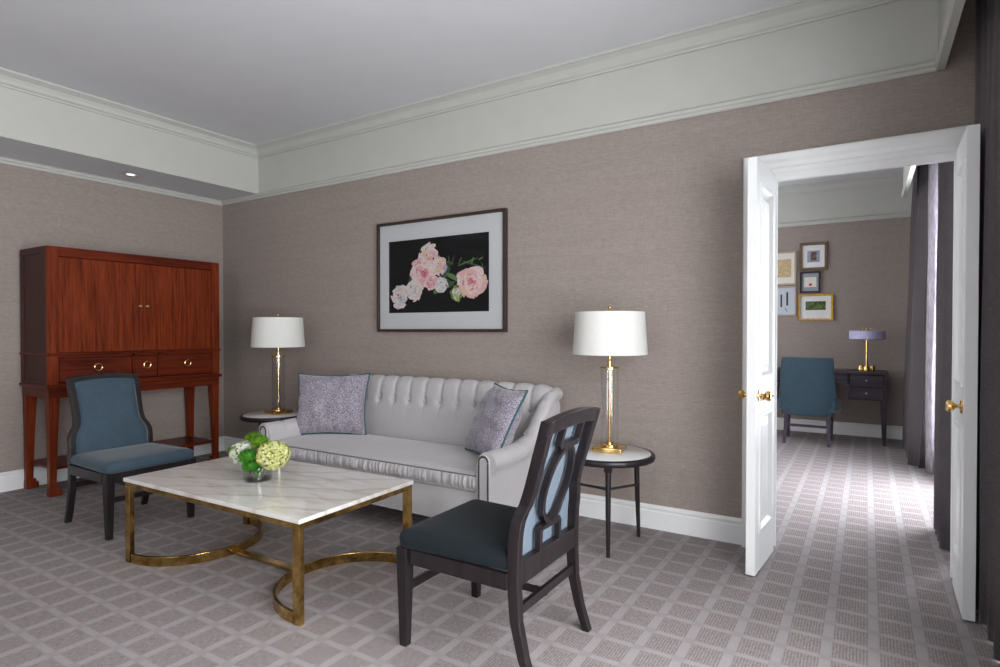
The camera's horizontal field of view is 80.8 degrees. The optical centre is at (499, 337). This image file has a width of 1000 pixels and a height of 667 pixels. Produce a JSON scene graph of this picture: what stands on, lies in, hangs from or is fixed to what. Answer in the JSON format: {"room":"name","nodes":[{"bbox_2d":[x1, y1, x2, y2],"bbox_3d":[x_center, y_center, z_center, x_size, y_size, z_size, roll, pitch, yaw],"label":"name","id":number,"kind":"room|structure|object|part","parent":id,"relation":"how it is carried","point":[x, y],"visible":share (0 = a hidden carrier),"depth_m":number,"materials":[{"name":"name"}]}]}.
{"room":"hotel room","nodes":[
{"label":"hotel room","id":0,"kind":"room"},
{"bbox_2d":[0,163,223,472],"bbox_3d":[-4.620,-0.308,3.443,0.150,3.030,6.347,0,1,32],"label":"wall","id":1,"kind":"structure","parent":0,"point":[38,208],"depth_m":5.01,"materials":[{"name":"beige paper"}]},
{"bbox_2d":[0,156,221,205],"bbox_3d":[-4.545,-1.356,3.383,0.028,0.055,6.347,0,1,32],"label":"trim","id":2,"kind":"structure","parent":1,"relation":"attached to","point":[3,160],"depth_m":5.11,"materials":[{"name":"beige paint"}]},
{"bbox_2d":[0,436,223,492],"bbox_3d":[-4.548,1.132,3.416,0.020,0.150,6.347,0,1,32],"label":"baseboard","id":3,"kind":"structure","parent":1,"relation":"attached to","point":[10,480],"depth_m":4.73,"materials":[{"name":"white paint"}]},
{"bbox_2d":[0,86,257,200],"bbox_3d":[-4.306,-1.600,3.231,0.590,0.441,6.347,0,1,32],"label":"soffit","id":4,"kind":"object","parent":1,"relation":"attached to","point":[34,129],"depth_m":4.74,"materials":[{"name":"paint"}]},
{"bbox_2d":[0,67,257,157],"bbox_3d":[-4.014,-1.771,3.046,0.100,0.095,6.347,0,1,32],"label":"trim","id":5,"kind":"structure","parent":4,"relation":"attached to","point":[10,79],"depth_m":4.63,"materials":[{"name":"beige paint"}]},
{"bbox_2d":[119,172,141,177],"bbox_3d":[-3.174,-1.397,5.045,0.170,0.010,0.170,0,1,32],"label":"recessed light","id":6,"kind":"object","parent":4,"relation":"in","point":[132,175],"visible":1,"depth_m":5.04,"materials":[{"name":"silver metal"}]},
{"bbox_2d":[0,0,902,186],"bbox_3d":[-0.604,-1.875,3.557,6.820,0.100,11.130,0,1,32],"label":"ceiling","id":7,"kind":"structure","parent":0,"point":[255,72],"depth_m":3.67,"materials":[{"name":"paint"}]},
{"bbox_2d":[902,164,928,467],"bbox_3d":[4.091,-0.318,5.722,0.231,2.968,1.153,0,1,32],"label":"drape","id":8,"kind":"object","parent":7,"relation":"hanging from","point":[914,400],"visible":0.72,"depth_m":5.35,"materials":[{"name":"grey fabric"}]},
{"bbox_2d":[925,163,937,473],"bbox_3d":[3.761,-0.310,5.110,0.074,2.968,0.185,0,1,32],"label":"sheer curtain","id":9,"kind":"object","parent":7,"relation":"hanging from","point":[932,168],"visible":0.78,"depth_m":5.06,"materials":[{"name":"white fabric"}]},
{"bbox_2d":[933,161,953,550],"bbox_3d":[2.639,-0.289,3.451,0.114,2.968,0.580,0,1,32],"label":"drape","id":10,"kind":"object","parent":7,"relation":"hanging from","point":[944,276],"visible":0.44,"depth_m":3.31,"materials":[{"name":"grey fabric"}]},
{"bbox_2d":[975,0,999,660],"bbox_3d":[1.937,-0.284,2.220,0.115,2.988,1.329,0,1,32],"label":"drape","id":11,"kind":"object","parent":7,"relation":"hanging from","point":[987,28],"visible":0.95,"depth_m":2.35,"materials":[{"name":"grey fabric"}]},
{"bbox_2d":[0,430,999,666],"bbox_3d":[-0.604,1.255,3.596,6.820,0.100,11.130,0,1,32],"label":"floor","id":12,"kind":"structure","parent":0,"point":[856,573],"depth_m":2.80,"materials":[{"name":"carpet"}]},
{"bbox_2d":[19,245,221,496],"bbox_3d":[-3.192,0.247,5.062,0.498,1.880,1.396,0,1,32],"label":"tall cabinet","id":13,"kind":"object","parent":12,"relation":"on","point":[83,311],"visible":0.92,"depth_m":4.75,"materials":[{"name":"brown wood"}]},
{"bbox_3d":[-3.707,0.822,4.642,0.078,0.740,0.086,0,1,32],"label":"leg","id":14,"kind":"part","parent":13,"relation":"part of","materials":[{"name":"brown wood"}]},
{"bbox_3d":[-3.367,0.825,4.430,0.072,0.740,0.086,0,1,32],"label":"leg","id":15,"kind":"part","parent":13,"relation":"part of","materials":[{"name":"brown wood"}]},
{"bbox_3d":[-3.195,0.246,4.654,0.021,0.180,0.516,0,1,32],"label":"drawer","id":16,"kind":"part","parent":13,"relation":"part of","materials":[{"name":"brown wood"}]},
{"bbox_3d":[-3.176,-0.252,4.688,0.028,0.726,0.610,0,1,32],"label":"door","id":17,"kind":"part","parent":13,"relation":"part of","materials":[{"name":"brown wood"}]},
{"bbox_2d":[31,436,212,469],"bbox_3d":[-3.204,0.979,5.079,0.425,0.025,1.296,0,1,32],"label":"shelf","id":18,"kind":"object","parent":13,"relation":"attached to","point":[186,441],"depth_m":5.31,"materials":[{"name":"brown wood"}]},
{"bbox_3d":[-2.998,0.242,4.970,0.021,0.180,0.182,0,1,32],"label":"drawer","id":19,"kind":"part","parent":13,"relation":"part of","materials":[{"name":"brown wood"}]},
{"bbox_3d":[-2.856,-0.258,5.208,0.020,0.726,0.602,0,1,32],"label":"door","id":20,"kind":"part","parent":13,"relation":"part of","materials":[{"name":"brown wood"}]},
{"bbox_3d":[-2.813,0.238,5.265,0.021,0.180,0.466,0,1,32],"label":"drawer","id":21,"kind":"part","parent":13,"relation":"part of","materials":[{"name":"brown wood"}]},
{"bbox_3d":[-3.033,0.809,5.719,0.078,0.740,0.086,0,1,32],"label":"leg","id":22,"kind":"part","parent":13,"relation":"part of","materials":[{"name":"brown wood"}]},
{"bbox_3d":[-2.694,0.811,5.507,0.072,0.740,0.086,0,1,32],"label":"leg","id":23,"kind":"part","parent":13,"relation":"part of","materials":[{"name":"brown wood"}]},
{"bbox_2d":[64,372,195,540],"bbox_3d":[-2.464,0.723,3.876,0.684,0.957,0.552,0,1,32],"label":"chair","id":24,"kind":"object","parent":12,"relation":"on","point":[110,436],"visible":0.96,"depth_m":3.85,"materials":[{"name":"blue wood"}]},
{"bbox_3d":[-2.790,0.735,3.822,0.160,0.935,0.080,0,1,32],"label":"leg","id":25,"kind":"part","parent":24,"relation":"part of","materials":[{"name":"brown wood"}]},
{"bbox_3d":[-2.725,0.281,4.033,0.068,0.076,0.444,0,1,32],"label":"crest rail","id":26,"kind":"part","parent":24,"relation":"part of","materials":[{"name":"brown wood"}]},
{"bbox_3d":[-2.336,1.009,3.504,0.051,0.394,0.051,0,1,32],"label":"leg","id":27,"kind":"part","parent":24,"relation":"part of","materials":[{"name":"brown wood"}]},
{"bbox_3d":[-2.645,0.539,3.986,0.128,0.523,0.448,0,1,32],"label":"backrest","id":28,"kind":"part","parent":24,"relation":"part of","materials":[{"name":"teal fabric"}]},
{"bbox_3d":[-2.415,0.882,3.847,0.540,0.210,0.542,0,1,32],"label":"seat frame","id":29,"kind":"part","parent":24,"relation":"part of","materials":[{"name":"brown wood"}]},
{"bbox_3d":[-2.393,0.770,3.831,0.515,0.076,0.552,0,1,32],"label":"seat","id":30,"kind":"part","parent":24,"relation":"part of","materials":[{"name":"teal fabric"}]},
{"bbox_3d":[-2.559,0.730,4.192,0.160,0.935,0.080,0,1,32],"label":"leg","id":31,"kind":"part","parent":24,"relation":"part of","materials":[{"name":"brown wood"}]},
{"bbox_3d":[-2.070,1.004,3.928,0.051,0.394,0.051,0,1,32],"label":"leg","id":32,"kind":"part","parent":24,"relation":"part of","materials":[{"name":"brown wood"}]},
{"bbox_2d":[123,456,412,626],"bbox_3d":[-1.245,0.983,3.140,1.384,0.455,0.756,0,1,31],"label":"coffee table","id":33,"kind":"object","parent":12,"relation":"on","point":[297,495],"visible":0.87,"depth_m":3.04,"materials":[{"name":"beige stone"}]},
{"bbox_3d":[-2.000,1.006,3.170,0.044,0.409,0.026,0,1,31],"label":"leg","id":34,"kind":"part","parent":33,"relation":"part of","materials":[{"name":"gold metal"}]},
{"bbox_3d":[-1.634,0.998,3.788,0.044,0.409,0.026,0,1,31],"label":"leg","id":35,"kind":"part","parent":33,"relation":"part of","materials":[{"name":"gold metal"}]},
{"bbox_3d":[-1.245,0.789,3.138,1.372,0.026,0.744,0,1,31],"label":"frame","id":36,"kind":"part","parent":33,"relation":"part of","materials":[{"name":"gold metal"}]},
{"bbox_3d":[-0.857,1.014,2.494,0.044,0.409,0.026,0,1,31],"label":"leg","id":37,"kind":"part","parent":33,"relation":"part of","materials":[{"name":"gold metal"}]},
{"bbox_3d":[-0.491,1.007,3.111,0.044,0.409,0.026,0,1,31],"label":"leg","id":38,"kind":"part","parent":33,"relation":"part of","materials":[{"name":"gold metal"}]},
{"bbox_3d":[-1.290,0.718,3.125,0.146,0.075,0.146,0,1,32],"label":"glass vase","id":39,"kind":"object","parent":33,"relation":"on","visible":0},
{"bbox_2d":[229,440,256,474],"bbox_3d":[-1.385,0.649,3.191,0.164,0.179,0.156,0,1,32],"label":"hydrangea","id":40,"kind":"object","parent":39,"relation":"in","point":[233,455],"visible":0.48,"depth_m":3.15,"materials":[{"name":"white plant"}]},
{"bbox_2d":[237,447,258,476],"bbox_3d":[-1.306,0.652,3.054,0.112,0.174,0.113,0,1,32],"label":"greens","id":41,"kind":"object","parent":39,"relation":"in","point":[248,455],"visible":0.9,"depth_m":3.03,"materials":[{"name":"green plant"}]},
{"bbox_2d":[241,460,259,477],"bbox_3d":[-1.295,0.681,3.053,0.096,0.118,0.098,0,1,32],"label":"greens","id":42,"kind":"object","parent":39,"relation":"in","point":[247,467],"visible":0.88,"depth_m":3.03,"materials":[{"name":"green plant"}]},
{"bbox_2d":[244,431,260,473],"bbox_3d":[-1.355,0.629,3.277,0.192,0.216,0.108,1,1,41],"label":"greens","id":43,"kind":"object","parent":39,"relation":"in","point":[249,437],"visible":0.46,"depth_m":3.27,"materials":[{"name":"green plant"}]},
{"bbox_2d":[255,466,262,476],"bbox_3d":[-1.267,0.704,3.085,0.049,0.077,0.081,0,1,0],"label":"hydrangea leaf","id":44,"kind":"object","parent":39,"relation":"in","point":[257,471],"visible":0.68,"depth_m":3.06,"materials":[{"name":"green plant"}]},
{"bbox_2d":[250,434,268,475],"bbox_3d":[-1.293,0.627,3.164,0.103,0.222,0.103,0,1,32],"label":"greens","id":45,"kind":"object","parent":39,"relation":"in","point":[258,440],"visible":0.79,"depth_m":3.14,"materials":[{"name":"green plant"}]},
{"bbox_2d":[255,440,290,476],"bbox_3d":[-1.189,0.639,3.079,0.175,0.201,0.177,0,1,32],"label":"hydrangea","id":46,"kind":"object","parent":39,"relation":"in","point":[272,453],"visible":1,"depth_m":3.03,"materials":[{"name":"yellow plant"}]},
{"bbox_2d":[239,410,297,425],"bbox_3d":[-1.925,0.919,5.025,0.556,0.536,0.556,0,1,32],"label":"end table","id":47,"kind":"object","parent":12,"relation":"on","point":[259,417],"visible":0.37,"depth_m":4.83,"materials":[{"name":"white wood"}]},
{"bbox_2d":[250,314,304,414],"bbox_3d":[-1.899,0.223,5.029,0.438,0.856,0.438,1,1,38],"label":"table lamp","id":48,"kind":"object","parent":47,"relation":"on","point":[277,332],"visible":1,"depth_m":4.86,"materials":[{"name":"white fabric"}]},
{"bbox_3d":[-1.899,-0.046,5.026,0.438,0.250,0.438,1,1,38],"label":"lamp shade","id":49,"kind":"part","parent":48,"relation":"part of","materials":[{"name":"white fabric"}]},
{"bbox_3d":[-1.899,0.329,5.031,0.112,0.556,0.112,1,1,38],"label":"rod","id":50,"kind":"part","parent":48,"relation":"part of","materials":[{"name":"gold metal"}]},
{"bbox_2d":[259,374,562,516],"bbox_3d":[-0.669,0.753,4.117,2.058,0.892,0.904,0,1,32],"label":"sofa","id":51,"kind":"object","parent":12,"relation":"on","point":[417,428],"visible":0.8,"depth_m":3.93,"materials":[{"name":"white fabric"}]},
{"bbox_3d":[-1.711,0.835,4.258,0.072,0.395,0.016,0,1,32],"label":"panel","id":52,"kind":"part","parent":51,"relation":"part of","materials":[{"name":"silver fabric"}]},
{"bbox_3d":[-1.483,0.680,4.633,0.130,0.705,0.870,0,1,32],"label":"arm","id":53,"kind":"part","parent":51,"relation":"part of","materials":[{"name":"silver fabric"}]},
{"bbox_2d":[296,373,369,434],"bbox_3d":[-1.293,0.512,4.509,0.570,0.472,0.235,0,1,2],"label":"throw pillow","id":54,"kind":"object","parent":51,"relation":"on","point":[335,404],"visible":0.97,"depth_m":4.44,"materials":[{"name":"purple fabric"}]},
{"bbox_2d":[278,433,479,489],"bbox_3d":[-0.727,0.790,4.025,1.802,0.125,0.685,0,1,32],"label":"seat cushion","id":55,"kind":"object","parent":51,"relation":"on","point":[441,461],"depth_m":3.80,"materials":[{"name":"grey fabric"}]},
{"bbox_3d":[-0.091,0.846,3.237,0.072,0.391,0.012,0,1,32],"label":"nailhead trim","id":56,"kind":"part","parent":51,"relation":"part of","materials":[{"name":"brown metal"}]},
{"bbox_3d":[-0.088,0.848,3.243,0.072,0.395,0.016,0,1,32],"label":"panel","id":57,"kind":"part","parent":51,"relation":"part of","materials":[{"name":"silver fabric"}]},
{"bbox_2d":[465,383,527,454],"bbox_3d":[-0.032,0.520,3.634,0.282,0.433,0.530,0,1,-22],"label":"throw pillow","id":58,"kind":"object","parent":51,"relation":"on","point":[496,421],"visible":0.9,"depth_m":3.48,"materials":[{"name":"purple fabric"}]},
{"bbox_3d":[0.152,0.693,3.611,0.130,0.705,0.870,0,1,32],"label":"arm","id":59,"kind":"part","parent":51,"relation":"part of","materials":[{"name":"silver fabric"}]},
{"bbox_2d":[396,406,600,666],"bbox_3d":[0.017,0.742,2.379,0.684,0.957,0.552,0,1,32],"label":"chair","id":60,"kind":"object","parent":12,"relation":"on","point":[471,539],"visible":1,"depth_m":2.25,"materials":[{"name":"brown wood"}]},
{"bbox_3d":[-0.377,1.024,2.334,0.051,0.394,0.051,0,1,32],"label":"leg","id":61,"kind":"part","parent":60,"relation":"part of","materials":[{"name":"brown wood"}]},
{"bbox_3d":[-0.055,0.788,2.424,0.515,0.076,0.552,0,1,32],"label":"seat","id":62,"kind":"part","parent":60,"relation":"part of","materials":[{"name":"teal fabric"}]},
{"bbox_3d":[-0.112,1.019,2.758,0.051,0.394,0.051,0,1,32],"label":"leg","id":63,"kind":"part","parent":60,"relation":"part of","materials":[{"name":"brown wood"}]},
{"bbox_3d":[-0.032,0.900,2.412,0.540,0.210,0.542,0,1,32],"label":"seat frame","id":64,"kind":"part","parent":60,"relation":"part of","materials":[{"name":"brown wood"}]},
{"bbox_3d":[0.111,0.757,2.063,0.160,0.935,0.080,0,1,32],"label":"leg","id":65,"kind":"part","parent":60,"relation":"part of","materials":[{"name":"brown wood"}]},
{"bbox_3d":[0.207,0.574,2.258,0.110,0.505,0.456,0,1,32],"label":"panel","id":66,"kind":"part","parent":60,"relation":"part of","materials":[{"name":"blue fabric"}]},
{"bbox_3d":[0.278,0.304,2.210,0.068,0.076,0.444,0,1,32],"label":"crest rail","id":67,"kind":"part","parent":60,"relation":"part of","materials":[{"name":"brown wood"}]},
{"bbox_3d":[0.342,0.752,2.432,0.160,0.935,0.080,0,1,32],"label":"leg","id":68,"kind":"part","parent":60,"relation":"part of","materials":[{"name":"brown wood"}]},
{"bbox_2d":[580,443,654,557],"bbox_3d":[0.627,0.939,3.458,0.556,0.536,0.556,0,1,32],"label":"end table","id":69,"kind":"object","parent":12,"relation":"on","point":[635,457],"visible":0.63,"depth_m":3.27,"materials":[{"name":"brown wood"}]},
{"bbox_3d":[0.595,0.962,3.242,0.036,0.497,0.045,0,1,32],"label":"leg","id":70,"kind":"part","parent":69,"relation":"part of","materials":[{"name":"brown wood"}]},
{"bbox_2d":[572,306,647,453],"bbox_3d":[0.649,0.243,3.477,0.438,0.856,0.438,0,1,24],"label":"table lamp","id":71,"kind":"object","parent":69,"relation":"on","point":[609,333],"visible":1,"depth_m":3.30,"materials":[{"name":"white fabric"}]},
{"bbox_3d":[0.649,0.348,3.479,0.112,0.556,0.112,0,1,24],"label":"rod","id":72,"kind":"part","parent":71,"relation":"part of","materials":[{"name":"gold metal"}]},
{"bbox_3d":[0.649,-0.026,3.474,0.438,0.250,0.438,0,1,24],"label":"lamp shade","id":73,"kind":"part","parent":71,"relation":"part of","materials":[{"name":"white fabric"}]},
{"bbox_3d":[0.827,0.958,3.549,0.038,0.497,0.043,0,1,32],"label":"leg","id":74,"kind":"part","parent":69,"relation":"part of","materials":[{"name":"brown wood"}]},
{"bbox_2d":[777,357,841,446],"bbox_3d":[3.461,0.690,6.591,0.650,0.955,0.559,0,1,32],"label":"desk chair","id":75,"kind":"object","parent":12,"relation":"on","point":[807,384],"visible":0.99,"depth_m":6.39,"materials":[{"name":"fabric"}]},
{"bbox_3d":[3.187,1.006,6.549,0.049,0.325,0.122,0,1,32],"label":"leg","id":76,"kind":"part","parent":75,"relation":"part of","materials":[{"name":"grey wood"}]},
{"bbox_3d":[3.388,1.002,6.894,0.044,0.325,0.044,0,1,32],"label":"leg","id":77,"kind":"part","parent":75,"relation":"part of","materials":[{"name":"grey wood"}]},
{"bbox_3d":[3.375,0.536,6.453,0.558,0.643,0.237,0,1,32],"label":"backrest","id":78,"kind":"part","parent":75,"relation":"part of","materials":[{"name":"fabric"}]},
{"bbox_3d":[3.488,0.745,6.636,0.650,0.125,0.455,0,1,32],"label":"seat","id":79,"kind":"part","parent":75,"relation":"part of","materials":[{"name":"fabric"}]},
{"bbox_3d":[3.539,1.008,6.329,0.049,0.325,0.122,0,1,32],"label":"leg","id":80,"kind":"part","parent":75,"relation":"part of","materials":[{"name":"grey wood"}]},
{"bbox_3d":[3.761,1.004,6.660,0.044,0.325,0.044,0,1,32],"label":"leg","id":81,"kind":"part","parent":75,"relation":"part of","materials":[{"name":"grey wood"}]},
{"bbox_2d":[777,367,888,445],"bbox_3d":[3.641,0.766,6.900,1.530,0.795,0.495,0,1,32],"label":"desk","id":82,"kind":"object","parent":12,"relation":"on","point":[860,385],"visible":0.42,"depth_m":6.42,"materials":[{"name":"grey wood"}]},
{"bbox_3d":[3.526,0.454,6.711,0.770,0.095,0.012,0,1,32],"label":"drawer","id":83,"kind":"part","parent":82,"relation":"part of","materials":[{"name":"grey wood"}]},
{"bbox_2d":[849,328,884,370],"bbox_3d":[4.135,0.129,6.616,0.348,0.485,0.348,0,1,32],"label":"desk lamp","id":84,"kind":"object","parent":82,"relation":"on","point":[866,335],"visible":1,"depth_m":6.53,"materials":[{"name":"gold metal"}]},
{"bbox_3d":[4.135,0.157,6.616,0.022,0.370,0.021,0,1,32],"label":"rod","id":85,"kind":"part","parent":84,"relation":"part of","materials":[{"name":"gold metal"}]},
{"bbox_3d":[4.135,-0.029,6.614,0.348,0.102,0.348,0,1,32],"label":"lamp shade","id":86,"kind":"part","parent":84,"relation":"part of","materials":[{"name":"purple fabric"}]},
{"bbox_3d":[4.005,0.472,6.412,0.310,0.125,0.012,0,1,32],"label":"drawer","id":87,"kind":"part","parent":82,"relation":"part of","materials":[{"name":"grey wood"}]},
{"bbox_3d":[4.005,0.610,6.413,0.310,0.130,0.012,0,1,32],"label":"drawer","id":88,"kind":"part","parent":82,"relation":"part of","materials":[{"name":"grey wood"}]},
{"bbox_3d":[4.149,0.929,6.346,0.052,0.484,0.052,0,1,32],"label":"leg","id":89,"kind":"part","parent":82,"relation":"part of","materials":[{"name":"grey wood"}]},
{"bbox_2d":[223,0,975,517],"bbox_3d":[-0.134,-0.321,4.470,6.670,3.030,0.150,0,1,32],"label":"wall","id":90,"kind":"structure","parent":0,"point":[648,219],"depth_m":3.84,"materials":[{"name":"beige paper"}]},
{"bbox_2d":[377,208,507,331],"bbox_3d":[-0.486,-0.492,4.575,1.256,0.894,0.039,0,1,32],"label":"picture frame","id":91,"kind":"object","parent":90,"relation":"attached to","point":[447,273],"visible":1,"depth_m":4.54,"materials":[{"name":"dark brown wood"},{"name":"white mat board"},{"name":"printed floral paper"}]},
{"bbox_2d":[389,232,488,312],"bbox_3d":[-0.497,-0.492,4.590,0.990,0.586,0.004,0,1,32],"label":"print","id":92,"kind":"object","parent":91,"relation":"attached to","point":[448,272],"depth_m":4.57,"materials":[{"name":"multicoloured paper"}]},
{"bbox_2d":[223,436,741,544],"bbox_3d":[-0.734,1.116,4.762,5.062,0.150,0.020,0,1,32],"label":"baseboard","id":93,"kind":"structure","parent":90,"relation":"attached to","point":[716,527],"depth_m":3.65,"materials":[{"name":"white paint"}]},
{"bbox_2d":[256,0,900,158],"bbox_3d":[-0.124,-1.786,4.298,5.370,0.095,0.100,0,1,32],"label":"trim","id":94,"kind":"structure","parent":90,"relation":"attached to","point":[794,13],"depth_m":3.82,"materials":[{"name":"beige paint"}]},
{"bbox_2d":[222,60,940,205],"bbox_3d":[-0.346,-1.374,4.484,5.982,0.055,0.028,0,1,32],"label":"trim","id":95,"kind":"structure","parent":90,"relation":"attached to","point":[928,66],"depth_m":3.71,"materials":[{"name":"beige paint"}]},
{"bbox_2d":[741,124,973,577],"bbox_3d":[1.933,0.091,3.164,1.140,2.239,0.220,0,1,32],"label":"door frame","id":96,"kind":"structure","parent":90,"relation":"in","point":[941,145],"depth_m":3.12,"materials":[{"name":"white paint"}]},
{"bbox_2d":[737,156,775,575],"bbox_3d":[1.389,0.146,3.123,0.165,2.106,0.425,1,1,37],"label":"door","id":97,"kind":"structure","parent":96,"relation":"attached to","point":[761,181],"depth_m":3.00,"materials":[{"name":"white paint"}]},
{"bbox_3d":[1.264,0.295,3.043,0.060,0.064,0.064,1,1,37],"label":"knob","id":98,"kind":"part","parent":97,"relation":"part of","materials":[{"name":"gold metal"}]},
{"bbox_3d":[1.348,0.296,2.981,0.060,0.064,0.064,1,1,37],"label":"knob","id":99,"kind":"part","parent":97,"relation":"part of","materials":[{"name":"gold metal"}]},
{"bbox_2d":[945,124,979,621],"bbox_3d":[2.092,0.151,2.681,0.113,2.106,0.425,0,1,33],"label":"door","id":100,"kind":"structure","parent":96,"relation":"attached to","point":[964,405],"depth_m":2.50,"materials":[{"name":"white paint"}]},
{"bbox_3d":[1.993,0.301,2.580,0.060,0.064,0.064,0,1,33],"label":"knob","id":101,"kind":"part","parent":100,"relation":"part of","materials":[{"name":"gold metal"}]},
{"bbox_2d":[903,167,907,185],"bbox_3d":[3.104,-1.607,4.377,0.022,0.455,3.153,0,1,32],"label":"trim","id":102,"kind":"structure","parent":90,"relation":"attached to","point":[905,169],"depth_m":5.54,"materials":[{"name":"beige paint"}]},
{"bbox_2d":[901,166,915,197],"bbox_3d":[3.100,-1.378,4.383,0.044,0.066,3.153,0,1,32],"label":"trim","id":103,"kind":"structure","parent":90,"relation":"attached to","point":[910,172],"depth_m":5.09,"materials":[{"name":"beige paint"}]},
{"bbox_2d":[938,0,949,46],"bbox_3d":[0.506,-1.555,0.223,0.022,0.455,6.347,0,1,32],"label":"trim","id":104,"kind":"structure","parent":90,"relation":"attached to","point":[943,5],"depth_m":2.79,"materials":[{"name":"beige paint"}]},
{"bbox_2d":[934,0,964,70],"bbox_3d":[0.502,-1.326,0.228,0.044,0.066,6.347,0,1,32],"label":"trim","id":105,"kind":"structure","parent":90,"relation":"attached to","point":[955,8],"depth_m":2.55,"materials":[{"name":"beige paint"}]},
{"bbox_2d":[777,181,912,425],"bbox_3d":[3.141,-0.361,7.709,4.550,3.030,0.150,0,1,32],"label":"wall","id":106,"kind":"structure","parent":0,"point":[866,275],"depth_m":6.95,"materials":[{"name":"grey paint"}]},
{"bbox_2d":[777,251,796,285],"bbox_3d":[3.537,-0.864,7.349,0.315,0.422,0.027,0,1,32],"label":"picture frame","id":107,"kind":"object","parent":106,"relation":"attached to","point":[787,260],"visible":0.55,"depth_m":7.32,"materials":[{"name":"beige paper"}]},
{"bbox_2d":[777,259,790,277],"bbox_3d":[3.541,-0.867,7.352,0.192,0.226,0.001,0,1,32],"label":"print","id":108,"kind":"object","parent":107,"relation":"attached to","point":[784,265],"depth_m":7.34,"materials":[{"name":"beige paper"}]},
{"bbox_2d":[777,286,796,315],"bbox_3d":[3.537,-0.457,7.355,0.315,0.370,0.027,0,1,32],"label":"picture frame","id":109,"kind":"object","parent":106,"relation":"attached to","point":[786,295],"visible":0.61,"depth_m":7.33,"materials":[{"name":"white paper"}]},
{"bbox_2d":[780,292,787,310],"bbox_3d":[3.558,-0.448,7.346,0.088,0.240,0.002,0,1,32],"label":"print","id":110,"kind":"object","parent":109,"relation":"attached to","point":[783,295],"depth_m":7.35},
{"bbox_2d":[800,271,820,292],"bbox_3d":[3.798,-0.679,7.189,0.222,0.260,0.027,0,1,32],"label":"picture frame","id":111,"kind":"object","parent":106,"relation":"attached to","point":[809,281],"visible":1,"depth_m":7.19,"materials":[{"name":"black wood"}]},
{"bbox_2d":[804,277,815,286],"bbox_3d":[3.800,-0.681,7.192,0.133,0.121,0.001,0,1,32],"label":"print","id":112,"kind":"object","parent":111,"relation":"attached to","point":[808,281],"depth_m":7.19,"materials":[{"name":"beige paper"}]},
{"bbox_2d":[799,242,827,270],"bbox_3d":[3.827,-0.992,7.167,0.303,0.337,0.027,0,1,32],"label":"picture frame","id":113,"kind":"object","parent":106,"relation":"attached to","point":[813,256],"visible":1,"depth_m":7.17,"materials":[{"name":"brown wood"}]},
{"bbox_2d":[807,250,819,262],"bbox_3d":[3.829,-0.992,7.170,0.136,0.142,0.001,0,1,32],"label":"print","id":114,"kind":"object","parent":113,"relation":"attached to","point":[813,256],"depth_m":7.17},
{"bbox_2d":[798,294,832,320],"bbox_3d":[3.849,-0.369,7.161,0.377,0.324,0.027,0,1,32],"label":"picture frame","id":115,"kind":"object","parent":106,"relation":"attached to","point":[811,307],"visible":1,"depth_m":7.16,"materials":[{"name":"gold metal"}]},
{"bbox_2d":[805,301,825,309],"bbox_3d":[3.851,-0.391,7.164,0.219,0.107,0.001,0,1,32],"label":"print","id":116,"kind":"object","parent":115,"relation":"attached to","point":[809,305],"depth_m":7.16},
{"bbox_2d":[777,417,902,439],"bbox_3d":[3.139,1.080,7.628,4.450,0.150,0.020,0,1,32],"label":"baseboard","id":117,"kind":"structure","parent":106,"relation":"attached to","point":[841,428],"depth_m":6.98,"materials":[{"name":"white paint"}]},
{"bbox_2d":[778,212,910,227],"bbox_3d":[3.137,-1.413,7.594,4.450,0.055,0.028,0,1,32],"label":"trim","id":118,"kind":"structure","parent":106,"relation":"attached to","point":[901,214],"depth_m":6.97,"materials":[{"name":"beige paint"}]},
{"bbox_2d":[778,172,912,195],"bbox_3d":[3.118,-1.827,7.558,4.450,0.095,0.100,0,1,32],"label":"trim","id":119,"kind":"structure","parent":106,"relation":"attached to","point":[892,178],"depth_m":6.97,"materials":[{"name":"beige paint"}]}
]}

